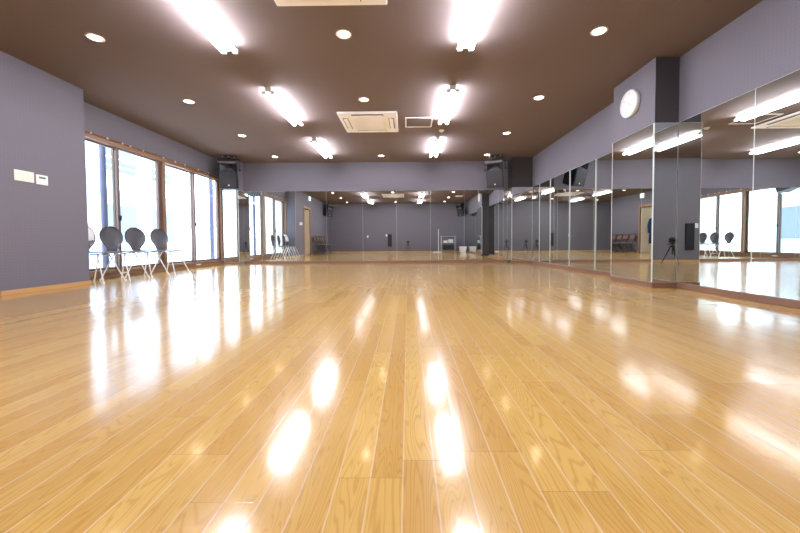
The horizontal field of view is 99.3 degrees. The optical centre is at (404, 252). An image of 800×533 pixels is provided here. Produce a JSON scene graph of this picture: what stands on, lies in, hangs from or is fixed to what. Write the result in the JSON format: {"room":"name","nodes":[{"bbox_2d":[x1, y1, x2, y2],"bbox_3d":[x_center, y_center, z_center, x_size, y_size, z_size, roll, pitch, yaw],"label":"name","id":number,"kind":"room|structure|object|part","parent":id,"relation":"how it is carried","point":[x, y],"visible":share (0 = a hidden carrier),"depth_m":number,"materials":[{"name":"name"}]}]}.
{"room":"exercise studio","nodes":[
{"label":"exercise studio","id":0,"kind":"room"},
{"bbox_2d":[0,51,89,290],"bbox_3d":[-4.616,-0.794,1.838,0.540,2.630,5.570,0,2,1],"label":"wall","id":1,"kind":"structure","parent":0,"point":[44,241],"depth_m":4.03,"materials":[{"name":"grey paint"}]},
{"bbox_2d":[14,169,33,182],"bbox_3d":[-4.320,-0.870,3.864,0.014,0.120,0.200,0,2,1],"label":"light switch","id":2,"kind":"object","parent":1,"relation":"attached to","point":[19,175],"visible":1,"depth_m":3.85,"materials":[{"name":"beige plastic"}]},
{"bbox_2d":[36,174,47,185],"bbox_3d":[-4.319,-0.866,4.052,0.012,0.115,0.130,0,2,1],"label":"thermostat","id":3,"kind":"object","parent":1,"relation":"attached to","point":[40,179],"visible":1,"depth_m":4.05,"materials":[{"name":"white plastic"}]},
{"bbox_2d":[0,280,91,295],"bbox_3d":[-4.511,0.492,1.944,0.372,0.050,5.462,0,2,1],"label":"baseboard","id":4,"kind":"structure","parent":1,"relation":"attached to","point":[33,289],"depth_m":4.04,"materials":[{"name":"brown wood"}]},
{"bbox_2d":[84,102,222,261],"bbox_3d":[-4.702,-0.949,6.772,0.186,2.630,4.300,0,2,1],"label":"wall","id":5,"kind":"structure","parent":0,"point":[99,121],"depth_m":6.06,"materials":[{"name":"paint"}]},
{"bbox_3d":[-4.633,-1.828,6.584,0.034,0.032,3.950,0,2,1],"label":"curtain rail","id":6,"kind":"part","parent":5,"relation":"part of","materials":[{"name":"brown wood"}]},
{"bbox_2d":[164,159,222,270],"bbox_3d":[-4.700,-0.755,7.615,0.170,2.190,2.024,0,2,1],"label":"window","id":7,"kind":"structure","parent":5,"relation":"attached to","point":[194,263],"depth_m":7.61,"materials":[{"name":"brown wood"}]},
{"bbox_3d":[-4.755,-0.775,7.140,0.036,1.990,1.010,0,2,1],"label":"sash","id":8,"kind":"part","parent":7,"relation":"part of","materials":[{"name":"glass"}]},
{"bbox_3d":[-4.700,-0.805,8.089,0.036,1.990,1.010,0,2,1],"label":"sash","id":9,"kind":"part","parent":7,"relation":"part of","materials":[{"name":"clear glass"}]},
{"bbox_2d":[221,161,244,263],"bbox_3d":[-4.425,-1.013,8.768,0.420,2.630,0.300,0,2,1],"label":"wall","id":10,"kind":"structure","parent":0,"point":[240,174],"depth_m":8.65,"materials":[{"name":"grey paper"}]},
{"bbox_2d":[223,190,238,261],"bbox_3d":[-4.394,-0.672,8.623,0.378,1.824,0.009,0,2,1],"label":"mirror panel","id":11,"kind":"object","parent":10,"relation":"attached to","point":[230,197],"visible":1,"depth_m":8.62,"materials":[{"name":"clear glass"}]},
{"bbox_2d":[238,190,244,261],"bbox_3d":[-4.207,-0.677,8.771,0.009,1.824,0.287,0,2,1],"label":"mirror panel","id":12,"kind":"object","parent":10,"relation":"attached to","point":[240,193],"visible":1,"depth_m":8.77,"materials":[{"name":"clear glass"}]},
{"bbox_2d":[243,161,507,261],"bbox_3d":[-0.733,-1.042,8.940,8.080,2.630,0.120,0,2,1],"label":"wall","id":13,"kind":"structure","parent":0,"point":[449,175],"depth_m":8.85,"materials":[{"name":"grey paint"}]},
{"bbox_2d":[244,192,262,260],"bbox_3d":[-3.968,-0.684,8.919,0.463,1.824,0.009,0,2,1],"label":"mirror panel","id":14,"kind":"object","parent":13,"relation":"attached to","point":[252,200],"visible":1,"depth_m":8.91,"materials":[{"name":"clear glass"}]},
{"bbox_2d":[261,191,295,260],"bbox_3d":[-3.294,-0.688,8.912,0.884,1.824,0.009,0,2,1],"label":"mirror panel","id":15,"kind":"object","parent":13,"relation":"attached to","point":[278,207],"visible":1,"depth_m":8.91,"materials":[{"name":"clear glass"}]},
{"bbox_2d":[295,191,326,260],"bbox_3d":[-2.444,-0.693,8.903,0.814,1.824,0.009,0,2,1],"label":"mirror panel","id":16,"kind":"object","parent":13,"relation":"attached to","point":[310,206],"visible":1,"depth_m":8.90,"materials":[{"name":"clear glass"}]},
{"bbox_2d":[326,191,362,260],"bbox_3d":[-1.561,-0.698,8.893,0.949,1.824,0.009,0,2,1],"label":"mirror panel","id":17,"kind":"object","parent":13,"relation":"attached to","point":[344,209],"visible":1,"depth_m":8.89,"materials":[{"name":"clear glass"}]},
{"bbox_2d":[245,260,507,263],"bbox_3d":[-0.755,0.244,8.912,6.900,0.062,0.016,0,2,1],"label":"baseboard","id":18,"kind":"structure","parent":13,"relation":"attached to","point":[428,261],"depth_m":8.90,"materials":[{"name":"brown wood"}]},
{"bbox_2d":[363,191,396,260],"bbox_3d":[-0.644,-0.703,8.884,0.884,1.824,0.009,0,2,1],"label":"mirror panel","id":19,"kind":"object","parent":13,"relation":"attached to","point":[379,207],"visible":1,"depth_m":8.88,"materials":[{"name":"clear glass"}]},
{"bbox_2d":[397,190,430,260],"bbox_3d":[0.239,-0.709,8.875,0.879,1.824,0.009,0,2,1],"label":"mirror panel","id":20,"kind":"object","parent":13,"relation":"attached to","point":[413,206],"visible":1,"depth_m":8.87,"materials":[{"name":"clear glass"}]},
{"bbox_2d":[430,190,463,259],"bbox_3d":[1.119,-0.714,8.865,0.879,1.824,0.009,0,2,1],"label":"mirror panel","id":21,"kind":"object","parent":13,"relation":"attached to","point":[446,206],"visible":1,"depth_m":8.86,"materials":[{"name":"clear glass"}]},
{"bbox_2d":[464,190,498,259],"bbox_3d":[2.004,-0.719,8.856,0.889,1.824,0.009,0,2,1],"label":"mirror panel","id":22,"kind":"object","parent":13,"relation":"attached to","point":[481,207],"visible":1,"depth_m":8.85,"materials":[{"name":"clear glass"}]},
{"bbox_2d":[498,190,506,259],"bbox_3d":[2.563,-0.723,8.850,0.228,1.824,0.009,0,2,1],"label":"mirror panel","id":23,"kind":"object","parent":13,"relation":"attached to","point":[502,234],"visible":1,"depth_m":8.85,"materials":[{"name":"clear glass"}]},
{"bbox_2d":[0,0,762,162],"bbox_3d":[-0.812,-2.261,3.964,8.120,0.120,9.990,0,2,1],"label":"ceiling","id":24,"kind":"structure","parent":0,"point":[402,56],"depth_m":3.96,"materials":[{"name":"brown paint"}]},
{"bbox_2d":[84,33,104,41],"bbox_3d":[-3.117,-2.165,3.426,0.156,0.008,0.156,0,2,1],"label":"recessed light","id":25,"kind":"object","parent":24,"relation":"in","point":[91,36],"visible":1,"depth_m":3.42,"materials":[{"name":"white"}]},
{"bbox_2d":[183,99,194,103],"bbox_3d":[-3.161,-2.214,4.986,0.156,0.008,0.156,0,2,1],"label":"recessed light","id":26,"kind":"object","parent":24,"relation":"in","point":[188,101],"visible":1,"depth_m":4.98,"materials":[{"name":"white"}]},
{"bbox_2d":[171,0,237,53],"bbox_3d":[-1.842,-2.115,2.954,0.172,0.094,1.260,0,2,1],"label":"fluorescent light","id":27,"kind":"object","parent":24,"relation":"attached to","point":[192,6],"visible":1,"depth_m":3.14,"materials":[{"name":"white glass"}]},
{"bbox_2d":[217,156,240,188],"bbox_3d":[-4.208,-1.928,8.207,0.528,0.769,0.488,-1,2,-9],"label":"loudspeaker","id":28,"kind":"object","parent":24,"relation":"hanging from","point":[228,170],"visible":1,"depth_m":8.07,"materials":[{"name":"black plastic"}]},
{"bbox_3d":[-4.172,-2.124,7.973,0.402,0.050,0.027,-1,2,-9],"label":"trim","id":29,"kind":"part","parent":28,"relation":"part of","materials":[{"name":"grey plastic"}]},
{"bbox_2d":[219,171,236,186],"bbox_3d":[-4.185,-1.741,8.081,0.366,0.352,0.097,-1,2,-9],"label":"grille","id":30,"kind":"object","parent":28,"relation":"attached to","point":[227,178],"depth_m":8.07,"materials":[{"name":"black"}]},
{"bbox_2d":[262,87,302,125],"bbox_3d":[-1.819,-2.185,5.173,0.172,0.094,1.260,0,2,1],"label":"fluorescent light","id":31,"kind":"object","parent":24,"relation":"attached to","point":[268,90],"visible":1,"depth_m":4.99,"materials":[{"name":"white glass"}]},
{"bbox_2d":[310,138,331,157],"bbox_3d":[-1.796,-2.255,7.402,0.172,0.094,1.260,0,2,1],"label":"fluorescent light","id":32,"kind":"object","parent":24,"relation":"attached to","point":[319,145],"visible":1,"depth_m":7.24,"materials":[{"name":"white glass"}]},
{"bbox_2d":[274,0,386,5],"bbox_3d":[-0.632,-2.130,2.471,0.960,0.050,0.960,0,2,1],"label":"air conditioner","id":33,"kind":"object","parent":24,"relation":"attached to","point":[278,2],"visible":1,"depth_m":2.91,"materials":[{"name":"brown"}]},
{"bbox_2d":[336,29,351,38],"bbox_3d":[-0.607,-2.180,3.400,0.156,0.008,0.156,0,2,1],"label":"recessed light","id":34,"kind":"object","parent":24,"relation":"in","point":[342,34],"visible":1,"depth_m":3.40,"materials":[{"name":"white"}]},
{"bbox_2d":[359,97,368,101],"bbox_3d":[-0.591,-2.229,4.959,0.156,0.008,0.156,0,2,1],"label":"recessed light","id":35,"kind":"object","parent":24,"relation":"in","point":[362,99],"visible":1,"depth_m":4.95,"materials":[{"name":"white"}]},
{"bbox_2d":[337,111,397,132],"bbox_3d":[-0.597,-2.237,5.879,0.960,0.050,0.960,0,2,1],"label":"air conditioner","id":36,"kind":"object","parent":24,"relation":"attached to","point":[360,121],"visible":1,"depth_m":5.75,"materials":[{"name":"white plastic"}]},
{"bbox_2d":[352,118,385,128],"bbox_3d":[-0.597,-2.228,5.879,0.540,0.011,0.540,0,2,1],"label":"grille","id":37,"kind":"object","parent":36,"relation":"attached to","point":[358,123],"depth_m":5.85,"materials":[{"name":"white plastic"}]},
{"bbox_2d":[405,117,432,126],"bbox_3d":[0.248,-2.263,5.910,0.474,0.010,0.474,0,2,1],"label":"ceiling hatch","id":38,"kind":"object","parent":24,"relation":"attached to","point":[409,121],"visible":1,"depth_m":5.87,"materials":[{"name":"white plastic"}]},
{"bbox_2d":[430,137,441,156],"bbox_3d":[0.674,-2.270,7.376,0.172,0.094,1.260,0,2,1],"label":"fluorescent light","id":39,"kind":"object","parent":24,"relation":"attached to","point":[436,141],"visible":1,"depth_m":7.20,"materials":[{"name":"white glass"}]},
{"bbox_2d":[438,85,458,124],"bbox_3d":[0.651,-2.200,5.147,0.172,0.094,1.260,0,2,1],"label":"fluorescent light","id":40,"kind":"object","parent":24,"relation":"attached to","point":[452,89],"visible":1,"depth_m":4.97,"materials":[{"name":"white glass"}]},
{"bbox_2d":[457,0,489,51],"bbox_3d":[0.628,-2.130,2.928,0.172,0.094,1.260,0,2,1],"label":"fluorescent light","id":41,"kind":"object","parent":24,"relation":"attached to","point":[474,7],"visible":1,"depth_m":3.15,"materials":[{"name":"white glass"}]},
{"bbox_2d":[484,154,505,187],"bbox_3d":[2.233,-1.971,8.292,0.528,0.768,0.505,1,2,29],"label":"loudspeaker","id":42,"kind":"object","parent":24,"relation":"hanging from","point":[494,169],"visible":1,"depth_m":8.17,"materials":[{"name":"black plastic"}]},
{"bbox_3d":[2.118,-2.161,8.076,0.402,0.049,0.028,1,2,29],"label":"trim","id":43,"kind":"part","parent":42,"relation":"part of","materials":[{"name":"grey plastic"}]},
{"bbox_2d":[487,170,502,186],"bbox_3d":[2.173,-1.782,8.185,0.366,0.349,0.108,1,2,29],"label":"grille","id":44,"kind":"object","parent":42,"relation":"attached to","point":[494,177],"depth_m":8.18,"materials":[{"name":"black"}]},
{"bbox_2d":[533,95,543,99],"bbox_3d":[1.948,-2.244,4.932,0.156,0.008,0.156,0,2,1],"label":"recessed light","id":45,"kind":"object","parent":24,"relation":"in","point":[539,97],"visible":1,"depth_m":4.92,"materials":[{"name":"white"}]},
{"bbox_2d":[590,26,607,35],"bbox_3d":[1.932,-2.195,3.373,0.156,0.008,0.156,0,2,1],"label":"recessed light","id":46,"kind":"object","parent":24,"relation":"in","point":[598,31],"visible":1,"depth_m":3.37,"materials":[{"name":"white"}]},
{"bbox_2d":[0,262,799,532],"bbox_3d":[-0.795,0.458,4.050,8.120,0.060,9.990,0,2,1],"label":"floor","id":47,"kind":"structure","parent":0,"point":[499,397],"depth_m":1.15,"materials":[{"name":"brown wood"}]},
{"bbox_2d":[88,227,126,283],"bbox_3d":[-4.391,0.014,4.858,0.516,0.830,0.401,0,2,1],"label":"dining chair","id":48,"kind":"object","parent":47,"relation":"on","point":[91,243],"visible":0.34,"depth_m":4.96,"materials":[{"name":"grey plastic"}]},
{"bbox_2d":[88,224,94,240],"bbox_3d":[-4.621,-0.305,4.851,0.128,0.276,0.370,0,2,1],"label":"towel","id":49,"kind":"object","parent":48,"relation":"on","point":[90,232],"visible":0.15,"depth_m":4.97,"materials":[{"name":"white fabric"}]},
{"bbox_3d":[-4.602,-0.202,4.854,0.095,0.395,0.401,0,2,1],"label":"backrest","id":50,"kind":"part","parent":48,"relation":"part of","materials":[{"name":"grey plastic"}]},
{"bbox_3d":[-4.501,0.217,4.982,0.270,0.416,0.040,1,2,36],"label":"leg","id":51,"kind":"part","parent":48,"relation":"part of","materials":[{"name":"white metal"}]},
{"bbox_3d":[-4.255,0.223,4.747,0.270,0.416,0.040,1,2,36],"label":"leg","id":52,"kind":"part","parent":48,"relation":"part of","materials":[{"name":"white metal"}]},
{"bbox_3d":[-4.354,-0.003,4.857,0.404,0.035,0.373,0,2,1],"label":"seat","id":53,"kind":"part","parent":48,"relation":"part of","materials":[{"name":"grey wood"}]},
{"bbox_3d":[-4.253,0.216,4.979,0.270,0.416,0.040,-2,2,-35],"label":"leg","id":54,"kind":"part","parent":48,"relation":"part of","materials":[{"name":"white metal"}]},
{"bbox_2d":[99,226,149,280],"bbox_3d":[-4.341,0.001,5.266,0.516,0.830,0.401,0,2,4],"label":"dining chair","id":55,"kind":"object","parent":47,"relation":"on","point":[111,237],"visible":0.88,"depth_m":5.28,"materials":[{"name":"grey plastic"}]},
{"bbox_3d":[-4.460,0.211,5.164,0.270,0.416,0.040,-1,2,-32],"label":"leg","id":56,"kind":"part","parent":55,"relation":"part of","materials":[{"name":"white metal"}]},
{"bbox_3d":[-4.553,-0.216,5.272,0.095,0.395,0.401,0,2,4],"label":"backrest","id":57,"kind":"part","parent":55,"relation":"part of","materials":[{"name":"black plastic"}]},
{"bbox_3d":[-4.212,0.210,5.149,0.270,0.416,0.040,1,2,39],"label":"leg","id":58,"kind":"part","parent":55,"relation":"part of","materials":[{"name":"white metal"}]},
{"bbox_3d":[-4.305,-0.016,5.263,0.404,0.035,0.373,0,2,4],"label":"seat","id":59,"kind":"part","parent":55,"relation":"part of","materials":[{"name":"grey wood"}]},
{"bbox_3d":[-4.198,0.203,5.380,0.270,0.416,0.040,-1,2,-32],"label":"leg","id":60,"kind":"part","parent":55,"relation":"part of","materials":[{"name":"white metal"}]},
{"bbox_2d":[124,227,169,276],"bbox_3d":[-4.341,-0.014,5.728,0.516,0.830,0.401,0,2,6],"label":"dining chair","id":61,"kind":"object","parent":47,"relation":"on","point":[135,237],"visible":0.97,"depth_m":5.75,"materials":[{"name":"grey plastic"}]},
{"bbox_3d":[-4.552,-0.230,5.742,0.095,0.395,0.401,0,2,6],"label":"backrest","id":62,"kind":"part","parent":61,"relation":"part of","materials":[{"name":"black plastic"}]},
{"bbox_3d":[-4.305,-0.030,5.724,0.404,0.035,0.373,0,2,6],"label":"seat","id":63,"kind":"part","parent":61,"relation":"part of","materials":[{"name":"grey wood"}]},
{"bbox_3d":[-4.217,0.196,5.606,0.270,0.416,0.040,1,2,41],"label":"leg","id":64,"kind":"part","parent":61,"relation":"part of","materials":[{"name":"white metal"}]},
{"bbox_3d":[-4.194,0.188,5.837,0.270,0.416,0.040,-1,2,-30],"label":"leg","id":65,"kind":"part","parent":61,"relation":"part of","materials":[{"name":"white metal"}]},
{"bbox_2d":[150,229,189,273],"bbox_3d":[-4.336,-0.031,6.278,0.516,0.830,0.401,0,2,6],"label":"dining chair","id":66,"kind":"object","parent":47,"relation":"on","point":[159,238],"visible":0.95,"depth_m":6.31,"materials":[{"name":"grey plastic"}]},
{"bbox_3d":[-4.547,-0.248,6.292,0.095,0.395,0.401,0,2,6],"label":"backrest","id":67,"kind":"part","parent":66,"relation":"part of","materials":[{"name":"grey plastic"}]},
{"bbox_3d":[-4.300,-0.047,6.274,0.404,0.035,0.373,0,2,6],"label":"seat","id":68,"kind":"part","parent":66,"relation":"part of","materials":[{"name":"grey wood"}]},
{"bbox_2d":[508,157,532,262],"bbox_3d":[2.934,-1.056,8.651,0.500,2.630,0.380,0,2,1],"label":"wall","id":69,"kind":"structure","parent":0,"point":[520,169],"depth_m":8.43,"materials":[{"name":"grey paint"}]},
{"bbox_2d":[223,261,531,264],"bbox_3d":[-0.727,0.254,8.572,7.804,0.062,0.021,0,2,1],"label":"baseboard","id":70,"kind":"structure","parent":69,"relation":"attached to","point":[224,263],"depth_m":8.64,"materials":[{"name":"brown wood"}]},
{"bbox_2d":[507,188,511,260],"bbox_3d":[2.681,-0.717,8.659,0.009,1.824,0.367,0,2,1],"label":"mirror panel","id":71,"kind":"object","parent":69,"relation":"attached to","point":[509,214],"visible":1,"depth_m":8.65,"materials":[{"name":"clear glass"}]},
{"bbox_2d":[512,187,531,260],"bbox_3d":[2.924,-0.713,8.467,0.497,1.824,0.009,0,2,1],"label":"mirror panel","id":72,"kind":"object","parent":69,"relation":"attached to","point":[521,196],"visible":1,"depth_m":8.46,"materials":[{"name":"clear glass"}]},
{"bbox_2d":[613,57,679,282],"bbox_3d":[3.005,-0.919,4.298,0.270,2.630,0.790,0,2,1],"label":"wall pillar","id":73,"kind":"structure","parent":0,"point":[657,82],"depth_m":3.93,"materials":[{"name":"grey paint"}]},
{"bbox_2d":[611,143,612,241],"bbox_3d":[2.874,-0.594,4.707,0.012,1.824,0.006,0,2,1],"label":"trim","id":74,"kind":"structure","parent":73,"relation":"attached to","point":[612,143],"depth_m":4.71,"materials":[{"name":"silver metal"}]},
{"bbox_2d":[620,89,639,117],"bbox_3d":[2.841,-1.875,4.284,0.046,0.332,0.332,0,2,1],"label":"wall clock","id":75,"kind":"object","parent":73,"relation":"attached to","point":[630,102],"visible":1,"depth_m":4.26,"materials":[{"name":"white plastic"}]},
{"bbox_2d":[611,123,653,281],"bbox_3d":[2.866,-0.582,4.311,0.009,1.824,0.786,0,2,1],"label":"mirror panel","id":76,"kind":"object","parent":73,"relation":"attached to","point":[633,154],"visible":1,"depth_m":4.25,"materials":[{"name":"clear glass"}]},
{"bbox_2d":[610,276,674,287],"bbox_3d":[2.997,0.364,4.330,0.270,0.062,0.806,0,2,1],"label":"baseboard","id":77,"kind":"structure","parent":73,"relation":"attached to","point":[613,278],"depth_m":4.07,"materials":[{"name":"brown wood"}]},
{"bbox_2d":[651,123,677,281],"bbox_3d":[2.992,-0.570,3.908,0.267,1.824,0.009,0,2,1],"label":"mirror panel","id":78,"kind":"object","parent":73,"relation":"attached to","point":[665,160],"visible":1,"depth_m":3.90,"materials":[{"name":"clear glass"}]},
{"bbox_2d":[532,0,799,300],"bbox_3d":[3.196,-0.908,3.906,0.120,2.630,9.870,0,2,1],"label":"wall","id":79,"kind":"structure","parent":0,"point":[761,46],"depth_m":3.34,"materials":[{"name":"grey paint"}]},
{"bbox_2d":[532,184,539,261],"bbox_3d":[3.177,-0.707,8.224,0.009,1.824,0.467,0,2,1],"label":"mirror panel","id":80,"kind":"object","parent":79,"relation":"attached to","point":[536,189],"visible":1,"depth_m":8.22,"materials":[{"name":"clear glass"}]},
{"bbox_2d":[539,179,549,262],"bbox_3d":[3.171,-0.690,7.690,0.009,1.824,0.598,0,2,1],"label":"mirror panel","id":81,"kind":"object","parent":79,"relation":"attached to","point":[544,234],"visible":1,"depth_m":7.68,"materials":[{"name":"clear glass"}]},
{"bbox_2d":[550,171,569,265],"bbox_3d":[3.163,-0.666,6.945,0.009,1.824,0.888,0,2,1],"label":"mirror panel","id":82,"kind":"object","parent":79,"relation":"attached to","point":[560,185],"visible":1,"depth_m":6.88,"materials":[{"name":"clear glass"}]},
{"bbox_2d":[569,159,595,269],"bbox_3d":[3.154,-0.638,6.051,0.009,1.824,0.898,0,2,1],"label":"mirror panel","id":83,"kind":"object","parent":79,"relation":"attached to","point":[583,177],"visible":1,"depth_m":5.98,"materials":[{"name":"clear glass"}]},
{"bbox_2d":[595,152,611,271],"bbox_3d":[3.145,-0.610,5.151,0.009,1.824,0.898,0,2,1],"label":"mirror panel","id":84,"kind":"object","parent":79,"relation":"attached to","point":[604,163],"visible":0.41,"depth_m":5.37,"materials":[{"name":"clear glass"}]},
{"bbox_2d":[532,261,799,308],"bbox_3d":[3.134,0.380,3.817,0.016,0.062,9.370,0,2,1],"label":"baseboard","id":85,"kind":"structure","parent":79,"relation":"attached to","point":[739,295],"depth_m":3.33,"materials":[{"name":"brown wood"}]},
{"bbox_2d":[676,89,755,292],"bbox_3d":[3.128,-0.557,3.472,0.009,1.824,0.857,0,2,1],"label":"mirror panel","id":86,"kind":"object","parent":79,"relation":"attached to","point":[716,144],"visible":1,"depth_m":3.39,"materials":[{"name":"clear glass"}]},
{"bbox_2d":[751,69,799,300],"bbox_3d":[3.119,-0.530,2.603,0.009,1.824,0.878,0,2,1],"label":"mirror panel","id":87,"kind":"object","parent":79,"relation":"attached to","point":[775,259],"visible":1,"depth_m":2.84,"materials":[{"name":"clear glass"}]},
{"label":"outside","id":88,"kind":"structure","parent":0,"visible":0},
{"bbox_2d":[89,253,215,268],"bbox_3d":[-13.362,0.588,8.160,17.100,0.180,32.000,0,2,1],"label":"ground","id":89,"kind":"structure","parent":88,"point":[200,256],"depth_m":13.51,"materials":[{"name":"white concrete"}]},
{"bbox_2d":[99,145,109,267],"bbox_3d":[-5.295,-1.195,5.980,0.150,3.420,0.146,0,2,1],"label":"steel post","id":90,"kind":"object","parent":89,"relation":"on","point":[102,150],"visible":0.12,"depth_m":5.96,"materials":[{"name":"blue metal"}]},
{"bbox_2d":[85,132,189,280],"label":"window","id":91,"kind":"structure","parent":89,"relation":"on","point":[136,174],"depth_m":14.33,"materials":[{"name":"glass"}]},
{"bbox_3d":[-11.342,-3.938,13.600,0.040,1.500,1.400,0,2,1],"label":"pane","id":92,"kind":"part","parent":91,"relation":"part of","materials":[{"name":"clear glass"}]},
{"bbox_3d":[-11.324,-1.139,13.688,0.040,1.500,1.400,0,2,1],"label":"pane","id":93,"kind":"part","parent":91,"relation":"part of","materials":[{"name":"clear glass"}]},
{"bbox_3d":[-10.964,-2.986,9.024,0.060,0.980,17.000,0,2,1],"label":"balcony rail","id":94,"kind":"part","parent":91,"relation":"part of","materials":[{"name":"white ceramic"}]},
{"bbox_3d":[-11.318,-4.010,15.899,0.040,1.500,1.400,0,2,1],"label":"pane","id":95,"kind":"part","parent":91,"relation":"part of","materials":[{"name":"clear glass"}]},
{"bbox_3d":[-11.301,-1.212,15.987,0.040,1.500,1.400,0,2,1],"label":"pane","id":96,"kind":"part","parent":91,"relation":"part of","materials":[{"name":"clear glass"}]},
{"bbox_2d":[208,179,214,258],"bbox_3d":[-5.261,-1.299,9.268,0.180,3.420,0.176,0,2,1],"label":"steel post","id":97,"kind":"object","parent":89,"relation":"on","point":[211,193],"visible":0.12,"depth_m":9.24,"materials":[{"name":"metal"}]}
]}

